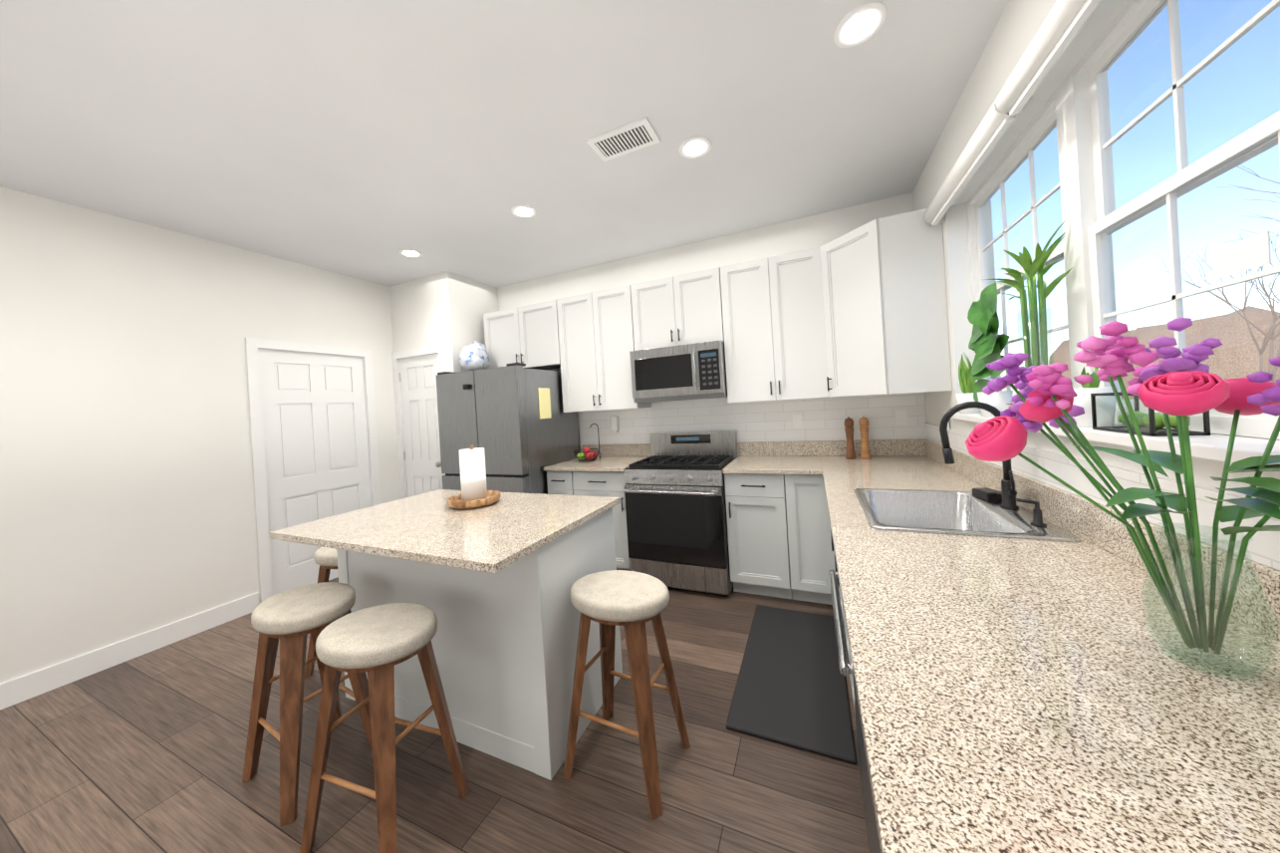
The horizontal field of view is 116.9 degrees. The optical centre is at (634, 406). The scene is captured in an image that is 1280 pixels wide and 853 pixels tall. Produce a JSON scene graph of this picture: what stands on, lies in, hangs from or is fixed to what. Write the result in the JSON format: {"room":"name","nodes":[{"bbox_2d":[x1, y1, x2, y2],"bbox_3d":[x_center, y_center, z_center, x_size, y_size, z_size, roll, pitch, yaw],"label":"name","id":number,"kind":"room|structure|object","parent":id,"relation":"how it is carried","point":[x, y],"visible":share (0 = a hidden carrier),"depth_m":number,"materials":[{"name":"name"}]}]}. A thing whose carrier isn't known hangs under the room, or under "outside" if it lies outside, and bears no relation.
{"room":"kitchen","nodes":[
{"label":"kitchen","id":0,"kind":"room"},
{"bbox_2d":[0,186,400,683],"bbox_3d":[-3.835,0.221,1.299,0.120,2.800,6.280,-3,0,24],"label":"wall","id":1,"kind":"structure","parent":0,"point":[127,499],"depth_m":2.52,"materials":[{"name":"paint"}]},
{"bbox_2d":[0,592,259,710],"bbox_3d":[-3.916,1.564,0.777,0.013,0.130,4.955,-3,0,24],"label":"baseboard","id":2,"kind":"structure","parent":1,"relation":"attached to","point":[30,685],"depth_m":2.40,"materials":[{"name":"white wood"}]},
{"bbox_2d":[245,337,380,602],"bbox_3d":[-2.808,0.507,3.505,0.119,2.103,0.956,-3,0,24],"label":"hall door","id":3,"kind":"structure","parent":1,"relation":"in","point":[313,430],"depth_m":3.38,"materials":[{"name":"white wood"}]},
{"bbox_2d":[389,273,443,352],"bbox_3d":[-2.198,0.121,4.071,0.850,2.800,0.120,-3,0,24],"label":"wall","id":4,"kind":"structure","parent":0,"point":[415,310],"depth_m":3.98,"materials":[{"name":"paint"}]},
{"bbox_2d":[391,344,445,499],"bbox_3d":[-2.132,0.466,4.009,0.742,2.103,0.157,-3,0,24],"label":"pantry door","id":5,"kind":"structure","parent":4,"relation":"in","point":[415,371],"depth_m":4.04,"materials":[{"name":"white wood"}]},
{"bbox_2d":[0,576,869,852],"bbox_3d":[-1.339,1.524,0.647,5.620,0.100,7.620,-3,0,24],"label":"floor","id":6,"kind":"structure","parent":0,"point":[143,753],"depth_m":1.54,"materials":[{"name":"brown wood"}]},
{"bbox_2d":[242,581,372,826],"bbox_3d":[-1.331,1.128,1.614,0.414,0.689,0.346,-3,0,30],"label":"stool","id":7,"kind":"object","parent":6,"relation":"on","point":[292,619],"visible":0.9,"depth_m":1.52,"materials":[{"name":"wood"}]},
{"bbox_2d":[304,546,337,678],"bbox_3d":[-1.615,1.145,2.272,0.414,0.689,0.346,-3,0,20],"label":"stool","id":8,"kind":"object","parent":6,"relation":"on","point":[326,558],"visible":0.15,"depth_m":2.18,"materials":[{"name":"fabric"}]},
{"bbox_2d":[299,602,468,852],"bbox_3d":[-0.878,1.101,1.378,0.414,0.689,0.346,-3,0,19],"label":"stool","id":9,"kind":"object","parent":6,"relation":"on","point":[378,642],"visible":1,"depth_m":1.29,"materials":[{"name":"wood"}]},
{"bbox_2d":[336,507,622,779],"bbox_3d":[-0.795,0.996,2.028,1.272,0.888,0.621,-3,0,24],"label":"kitchen island","id":10,"kind":"object","parent":6,"relation":"on","point":[504,641],"visible":0.56,"depth_m":1.63,"materials":[{"name":"white paint"}]},
{"bbox_2d":[269,489,619,572],"bbox_3d":[-0.872,0.539,1.929,1.340,0.031,0.900,-3,0,24],"label":"island countertop","id":11,"kind":"structure","parent":10,"relation":"on","point":[506,529],"depth_m":1.70,"materials":[{"name":"stone"}]},
{"bbox_2d":[446,444,501,509],"bbox_3d":[-0.866,0.363,2.102,0.270,0.318,0.270,-3,0,24],"label":"candle","id":12,"kind":"object","parent":11,"relation":"on","point":[475,493],"visible":1,"depth_m":2.05,"materials":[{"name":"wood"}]},
{"bbox_2d":[435,362,580,494],"bbox_3d":[-1.148,0.551,3.733,0.924,1.785,0.923,-3,0,24],"label":"refrigerator","id":13,"kind":"object","parent":6,"relation":"on","point":[517,423],"visible":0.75,"depth_m":3.35,"materials":[{"name":"metal"}]},
{"bbox_2d":[458,340,490,371],"bbox_3d":[-1.546,-0.475,3.814,0.274,0.350,0.323,-3,0,24],"label":"bag","id":14,"kind":"object","parent":13,"relation":"on","point":[473,356],"visible":0.92,"depth_m":3.71,"materials":[{"name":"plastic"}]},
{"bbox_2d":[546,470,573,495],"bbox_3d":[-0.502,0.979,3.628,0.259,0.884,0.665,-3,0,24],"label":"base cabinet","id":15,"kind":"object","parent":6,"relation":"on","point":[560,482],"visible":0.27,"depth_m":3.35,"materials":[{"name":"grey wood"}]},
{"bbox_2d":[572,471,629,570],"bbox_3d":[-0.155,0.958,3.473,0.497,0.884,0.665,-3,0,24],"label":"base cabinet","id":16,"kind":"object","parent":6,"relation":"on","point":[601,483],"visible":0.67,"depth_m":3.16,"materials":[{"name":"grey wood"}]},
{"bbox_2d":[564,569,690,819],"bbox_3d":[-0.046,1.051,1.558,0.414,0.689,0.346,-3,0,27],"label":"stool","id":17,"kind":"object","parent":6,"relation":"on","point":[632,602],"visible":1,"depth_m":1.49,"materials":[{"name":"wood"}]},
{"bbox_2d":[624,430,737,595],"bbox_3d":[0.392,0.790,3.159,0.756,1.115,0.727,-3,0,24],"label":"range","id":18,"kind":"object","parent":6,"relation":"on","point":[675,509],"visible":0.98,"depth_m":2.91,"materials":[{"name":"silver metal"}]},
{"bbox_2d":[724,473,792,598],"bbox_3d":[0.957,0.892,2.974,0.399,0.884,0.665,-3,0,24],"label":"base cabinet","id":19,"kind":"object","parent":6,"relation":"on","point":[757,533],"visible":0.92,"depth_m":2.71,"materials":[{"name":"grey wood"}]},
{"bbox_2d":[725,604,856,764],"bbox_3d":[0.823,1.335,2.054,0.490,0.016,1.060,-3,0,24],"label":"anti-fatigue mat","id":20,"kind":"object","parent":6,"relation":"on","point":[791,687],"visible":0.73,"depth_m":1.86,"materials":[{"name":"grey rubber"}]},
{"bbox_2d":[784,474,835,604],"bbox_3d":[1.276,0.873,2.851,0.279,0.884,0.630,-3,0,24],"label":"base cabinet","id":21,"kind":"object","parent":6,"relation":"on","point":[812,558],"visible":0.9,"depth_m":2.58,"materials":[{"name":"grey wood"}]},
{"bbox_2d":[830,529,844,625],"bbox_3d":[1.423,0.865,2.080,0.683,0.884,0.415,-3,0,24],"label":"base cabinet","id":22,"kind":"object","parent":6,"relation":"on","point":[839,587],"visible":0.08,"depth_m":2.10,"materials":[{"name":"grey wood"}]},
{"bbox_2d":[834,555,855,713],"bbox_3d":[1.191,0.879,1.562,0.683,0.884,0.715,-3,0,24],"label":"base cabinet","id":23,"kind":"object","parent":6,"relation":"on","point":[851,675],"visible":0.08,"depth_m":1.69,"materials":[{"name":"grey wood"}]},
{"bbox_2d":[828,568,880,852],"bbox_3d":[0.873,0.900,0.964,0.656,0.882,0.622,-3,0,24],"label":"dishwasher","id":24,"kind":"object","parent":6,"relation":"on","point":[846,666],"visible":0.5,"depth_m":1.05,"materials":[{"name":"silver metal"}]},
{"bbox_2d":[438,270,498,372],"bbox_3d":[-1.646,0.088,4.119,0.120,2.800,0.660,-3,0,24],"label":"wall","id":25,"kind":"structure","parent":0,"point":[466,304],"depth_m":3.91,"materials":[{"name":"paint"}]},
{"bbox_2d":[0,0,1008,287],"bbox_3d":[-1.512,-1.371,0.645,5.620,0.100,7.620,-3,0,24],"label":"ceiling","id":26,"kind":"structure","parent":0,"point":[365,139],"depth_m":1.86,"materials":[{"name":"paint"}]},
{"bbox_2d":[398,249,422,257],"bbox_3d":[-1.897,-1.294,3.328,0.180,0.008,0.180,-3,0,24],"label":"recessed light","id":27,"kind":"object","parent":26,"relation":"in","point":[412,253],"visible":0.94,"depth_m":3.31,"materials":[{"name":"white plastic"}]},
{"bbox_2d":[510,204,536,218],"bbox_3d":[-0.777,-1.361,2.749,0.180,0.008,0.180,-3,0,24],"label":"recessed light","id":28,"kind":"object","parent":26,"relation":"in","point":[523,210],"visible":1,"depth_m":2.74,"materials":[{"name":"white plastic"}]},
{"bbox_2d":[586,116,660,161],"bbox_3d":[-0.060,-1.401,2.078,0.340,0.014,0.190,-3,0,24],"label":"ceiling vent","id":29,"kind":"object","parent":26,"relation":"in","point":[626,138],"visible":0.98,"depth_m":2.06,"materials":[{"name":"white metal"}]},
{"bbox_2d":[679,136,712,158],"bbox_3d":[0.333,-1.427,2.175,0.180,0.008,0.180,-3,0,24],"label":"recessed light","id":30,"kind":"object","parent":26,"relation":"in","point":[695,147],"visible":1,"depth_m":2.17,"materials":[{"name":"white plastic"}]},
{"bbox_2d":[833,0,887,47],"bbox_3d":[0.862,-1.459,1.511,0.180,0.008,0.180,-3,0,24],"label":"recessed light","id":31,"kind":"object","parent":26,"relation":"in","point":[863,23],"visible":1,"depth_m":1.50,"materials":[{"name":"white plastic"}]},
{"bbox_2d":[497,192,913,451],"bbox_3d":[0.413,-0.035,3.624,4.290,2.800,0.120,-3,0,24],"label":"wall","id":32,"kind":"structure","parent":0,"point":[810,232],"depth_m":3.43,"materials":[{"name":"paint"}]},
{"bbox_2d":[483,299,560,369],"bbox_3d":[-1.077,-0.682,4.006,0.913,0.608,0.360,-3,0,24],"label":"upper cabinet","id":33,"kind":"object","parent":32,"relation":"attached to","point":[528,335],"visible":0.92,"depth_m":3.85,"materials":[{"name":"white wood"}]},
{"bbox_2d":[556,284,651,412],"bbox_3d":[-0.298,-0.499,3.663,0.761,1.066,0.360,-3,0,24],"label":"upper cabinet","id":34,"kind":"object","parent":32,"relation":"attached to","point":[596,338],"visible":0.92,"depth_m":3.52,"materials":[{"name":"white wood"}]},
{"bbox_2d":[630,266,724,350],"bbox_3d":[0.384,-0.780,3.351,0.761,0.585,0.360,-3,0,24],"label":"upper cabinet","id":35,"kind":"object","parent":32,"relation":"attached to","point":[682,309],"visible":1,"depth_m":3.20,"materials":[{"name":"white wood"}]},
{"bbox_2d":[629,340,727,402],"bbox_3d":[0.391,-0.270,3.299,0.756,0.431,0.476,-3,0,24],"label":"microwave","id":36,"kind":"object","parent":35,"relation":"attached to","point":[696,371],"visible":1,"depth_m":3.11,"materials":[{"name":"silver metal"}]},
{"bbox_2d":[580,392,923,456],"bbox_3d":[0.774,0.335,3.401,2.850,0.819,0.008,-3,0,24],"label":"backsplash","id":37,"kind":"structure","parent":32,"relation":"attached to","point":[823,418],"depth_m":3.25,"materials":[{"name":"tile"}]},
{"bbox_2d":[610,415,619,433],"bbox_3d":[-0.195,0.174,3.796,0.070,0.165,0.052,-3,0,24],"label":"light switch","id":38,"kind":"object","parent":37,"relation":"attached to","point":[615,427],"visible":1,"depth_m":3.77,"materials":[{"name":"white plastic"}]},
{"bbox_2d":[791,414,802,428],"bbox_3d":[1.302,0.122,3.151,0.070,0.114,0.008,-3,0,24],"label":"electrical outlet","id":39,"kind":"object","parent":37,"relation":"attached to","point":[797,421],"visible":1,"depth_m":3.15,"materials":[{"name":"white plastic"}]},
{"bbox_2d":[720,247,830,403],"bbox_3d":[1.076,-0.581,3.048,0.719,1.066,0.360,-3,0,24],"label":"upper cabinet","id":40,"kind":"object","parent":32,"relation":"attached to","point":[774,331],"visible":1,"depth_m":2.90,"materials":[{"name":"white wood"}]},
{"bbox_2d":[820,208,952,397],"bbox_3d":[1.622,-0.613,2.659,0.630,1.066,0.624,-3,0,24],"label":"upper cabinet","id":41,"kind":"object","parent":32,"relation":"attached to","point":[885,306],"visible":0.98,"depth_m":2.37,"materials":[{"name":"white wood"}]},
{"bbox_2d":[912,0,1279,498],"bbox_3d":[0.795,-0.056,-0.283,0.200,2.800,6.940,-3,0,24],"label":"wall","id":42,"kind":"structure","parent":0,"point":[1017,28],"depth_m":1.63,"materials":[{"name":"paint"}]},
{"bbox_2d":[919,392,1279,570],"bbox_3d":[1.237,0.114,0.937,0.007,0.335,4.119,-3,0,24],"label":"backsplash","id":43,"kind":"structure","parent":42,"relation":"attached to","point":[1264,548],"depth_m":1.01,"materials":[{"name":"tile"}]},
{"bbox_2d":[945,0,1279,439],"bbox_3d":[1.456,-0.527,1.315,0.149,1.158,1.879,-3,0,24],"label":"window","id":44,"kind":"structure","parent":42,"relation":"in","point":[1075,110],"depth_m":1.22,"materials":[{"name":"white"}]},
{"bbox_2d":[923,0,1101,226],"bbox_3d":[1.308,-1.059,1.361,0.095,0.110,1.930,-3,0,24],"label":"roller blind","id":45,"kind":"object","parent":44,"relation":"attached to","point":[1065,21],"visible":0.98,"depth_m":1.28,"materials":[{"name":"white fabric"}]},
{"bbox_2d":[950,412,1279,464],"bbox_3d":[1.443,0.105,1.330,0.135,0.100,1.985,-3,0,24],"label":"window sill","id":46,"kind":"structure","parent":42,"relation":"attached to","point":[1212,447],"depth_m":0.84,"materials":[{"name":"white"}]},
{"bbox_2d":[955,352,980,413],"bbox_3d":[1.748,-0.128,2.061,0.116,0.326,0.116,-3,0,24],"label":"snake plant","id":47,"kind":"object","parent":46,"relation":"on","point":[966,383],"visible":0.77,"depth_m":2.05,"materials":[{"name":"green plant"}]},
{"bbox_2d":[967,281,1013,416],"bbox_3d":[1.621,-0.249,1.796,0.120,0.583,0.322,-3,0,24],"label":"fiddle-leaf fig plant","id":48,"kind":"object","parent":46,"relation":"on","point":[986,345],"visible":0.92,"depth_m":1.78,"materials":[{"name":"green plant"}]},
{"bbox_2d":[984,219,1071,367],"bbox_3d":[1.398,-0.286,1.436,0.229,0.684,0.309,-3,0,24],"label":"bamboo plant","id":49,"kind":"object","parent":46,"relation":"on","point":[1037,345],"visible":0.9,"depth_m":1.40,"materials":[{"name":"green plant"}]},
{"bbox_2d":[1072,366,1117,427],"bbox_3d":[1.361,-0.034,1.174,0.104,0.186,0.104,-3,0,24],"label":"potted plant","id":50,"kind":"object","parent":46,"relation":"on","point":[1082,398],"visible":0.73,"depth_m":1.15,"materials":[{"name":"white ceramic"}]},
{"bbox_2d":[1090,392,1210,436],"bbox_3d":[1.282,0.014,0.991,0.090,0.100,0.210,-3,0,24],"label":"terrarium","id":51,"kind":"object","parent":46,"relation":"on","point":[1152,422],"visible":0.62,"depth_m":0.96,"materials":[{"name":"black"}]},
{"label":"outside","id":52,"kind":"structure","parent":0,"visible":0},
{"bbox_3d":[88.337,-0.813,25.826,137.800,0.200,200.000,-3,0,24],"label":"ground","id":53,"kind":"structure","parent":52,"visible":0},
{"bbox_2d":[1048,305,1279,399],"bbox_3d":[48.188,-2.618,26.496,18.044,14.160,70.303,-3,0,24],"label":"hill","id":54,"kind":"structure","parent":53,"relation":"on","point":[1231,348],"depth_m":28.83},
{"bbox_2d":[1144,230,1279,382],"bbox_3d":[19.455,-1.241,11.794,4.353,8.930,4.914,-3,0,24],"label":"tree","id":55,"kind":"object","parent":53,"relation":"on","point":[1270,337],"depth_m":12.27,"materials":[{"name":"brown plant"}]},
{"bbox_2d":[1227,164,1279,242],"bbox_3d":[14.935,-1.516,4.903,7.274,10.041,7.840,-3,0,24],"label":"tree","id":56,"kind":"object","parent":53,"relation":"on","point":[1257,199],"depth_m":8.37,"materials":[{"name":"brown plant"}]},
{"bbox_3d":[0.354,0.931,-0.312,0.683,0.884,1.077,-3,0,24],"label":"base cabinet","id":57,"kind":"object","parent":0,"visible":0},
{"bbox_2d":[543,443,651,472],"bbox_3d":[-0.306,0.449,3.529,0.766,0.150,0.660,-3,0,24],"label":"countertop","id":58,"kind":"structure","parent":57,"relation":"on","point":[614,457],"depth_m":3.63,"materials":[{"name":"stone"}]},
{"bbox_2d":[573,423,600,462],"bbox_3d":[-0.449,0.332,3.624,0.248,0.338,0.248,-3,0,24],"label":"fruit basket","id":59,"kind":"object","parent":58,"relation":"on","point":[586,453],"visible":1,"depth_m":3.59,"materials":[{"name":"black"}]},
{"bbox_2d":[722,440,822,474],"bbox_3d":[1.028,0.369,2.927,0.624,0.150,0.668,-3,0,24],"label":"countertop","id":60,"kind":"structure","parent":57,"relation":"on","point":[757,457],"depth_m":3.08,"materials":[{"name":"stone"}]},
{"bbox_2d":[814,438,1279,852],"bbox_3d":[0.931,0.376,1.080,0.708,0.150,4.118,-3,0,24],"label":"countertop","id":61,"kind":"structure","parent":57,"relation":"on","point":[1028,695],"depth_m":0.61,"materials":[{"name":"stone"}]},
{"bbox_2d":[843,416,855,459],"bbox_3d":[1.570,0.228,2.873,0.066,0.305,0.065,-3,0,24],"label":"pepper mill","id":62,"kind":"object","parent":61,"relation":"on","point":[849,430],"visible":1,"depth_m":2.85,"materials":[{"name":"brown wood"}]},
{"bbox_2d":[858,416,871,459],"bbox_3d":[1.659,0.223,2.839,0.066,0.305,0.065,-3,0,24],"label":"pepper mill","id":63,"kind":"object","parent":61,"relation":"on","point":[864,430],"visible":1,"depth_m":2.82,"materials":[{"name":"brown wood"}]},
{"bbox_2d":[853,488,1080,541],"bbox_3d":[1.202,0.498,1.544,0.540,0.205,0.630,-3,0,24],"label":"sink","id":64,"kind":"object","parent":61,"relation":"in","point":[947,512],"visible":0.44,"depth_m":1.72,"materials":[{"name":"metal"}]},
{"bbox_2d":[971,487,1002,501],"bbox_3d":[1.451,0.356,1.583,0.065,0.047,0.180,-3,0,9],"label":"sink caddy","id":65,"kind":"object","parent":64,"relation":"on","point":[987,493],"visible":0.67,"depth_m":1.60,"materials":[{"name":"black plastic"}]},
{"bbox_2d":[1016,498,1046,525],"bbox_3d":[1.307,0.346,1.296,0.071,0.086,0.040,-3,0,24],"label":"soap pump","id":66,"kind":"object","parent":64,"relation":"on","point":[1037,516],"visible":1,"depth_m":1.29,"materials":[{"name":"black"}]},
{"bbox_2d":[939,401,1019,509],"bbox_3d":[1.318,0.184,1.507,0.229,0.407,0.092,-3,0,24],"label":"faucet","id":67,"kind":"object","parent":61,"relation":"on","point":[1008,491],"visible":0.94,"depth_m":1.50,"materials":[{"name":"black metal"}]},
{"bbox_2d":[965,317,1279,679],"bbox_3d":[0.875,0.133,0.732,0.466,0.581,0.453,-3,0,24],"label":"flower bouquet","id":68,"kind":"object","parent":61,"relation":"on","point":[1171,383],"visible":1,"depth_m":0.66,"materials":[{"name":"green plant"}]}
]}

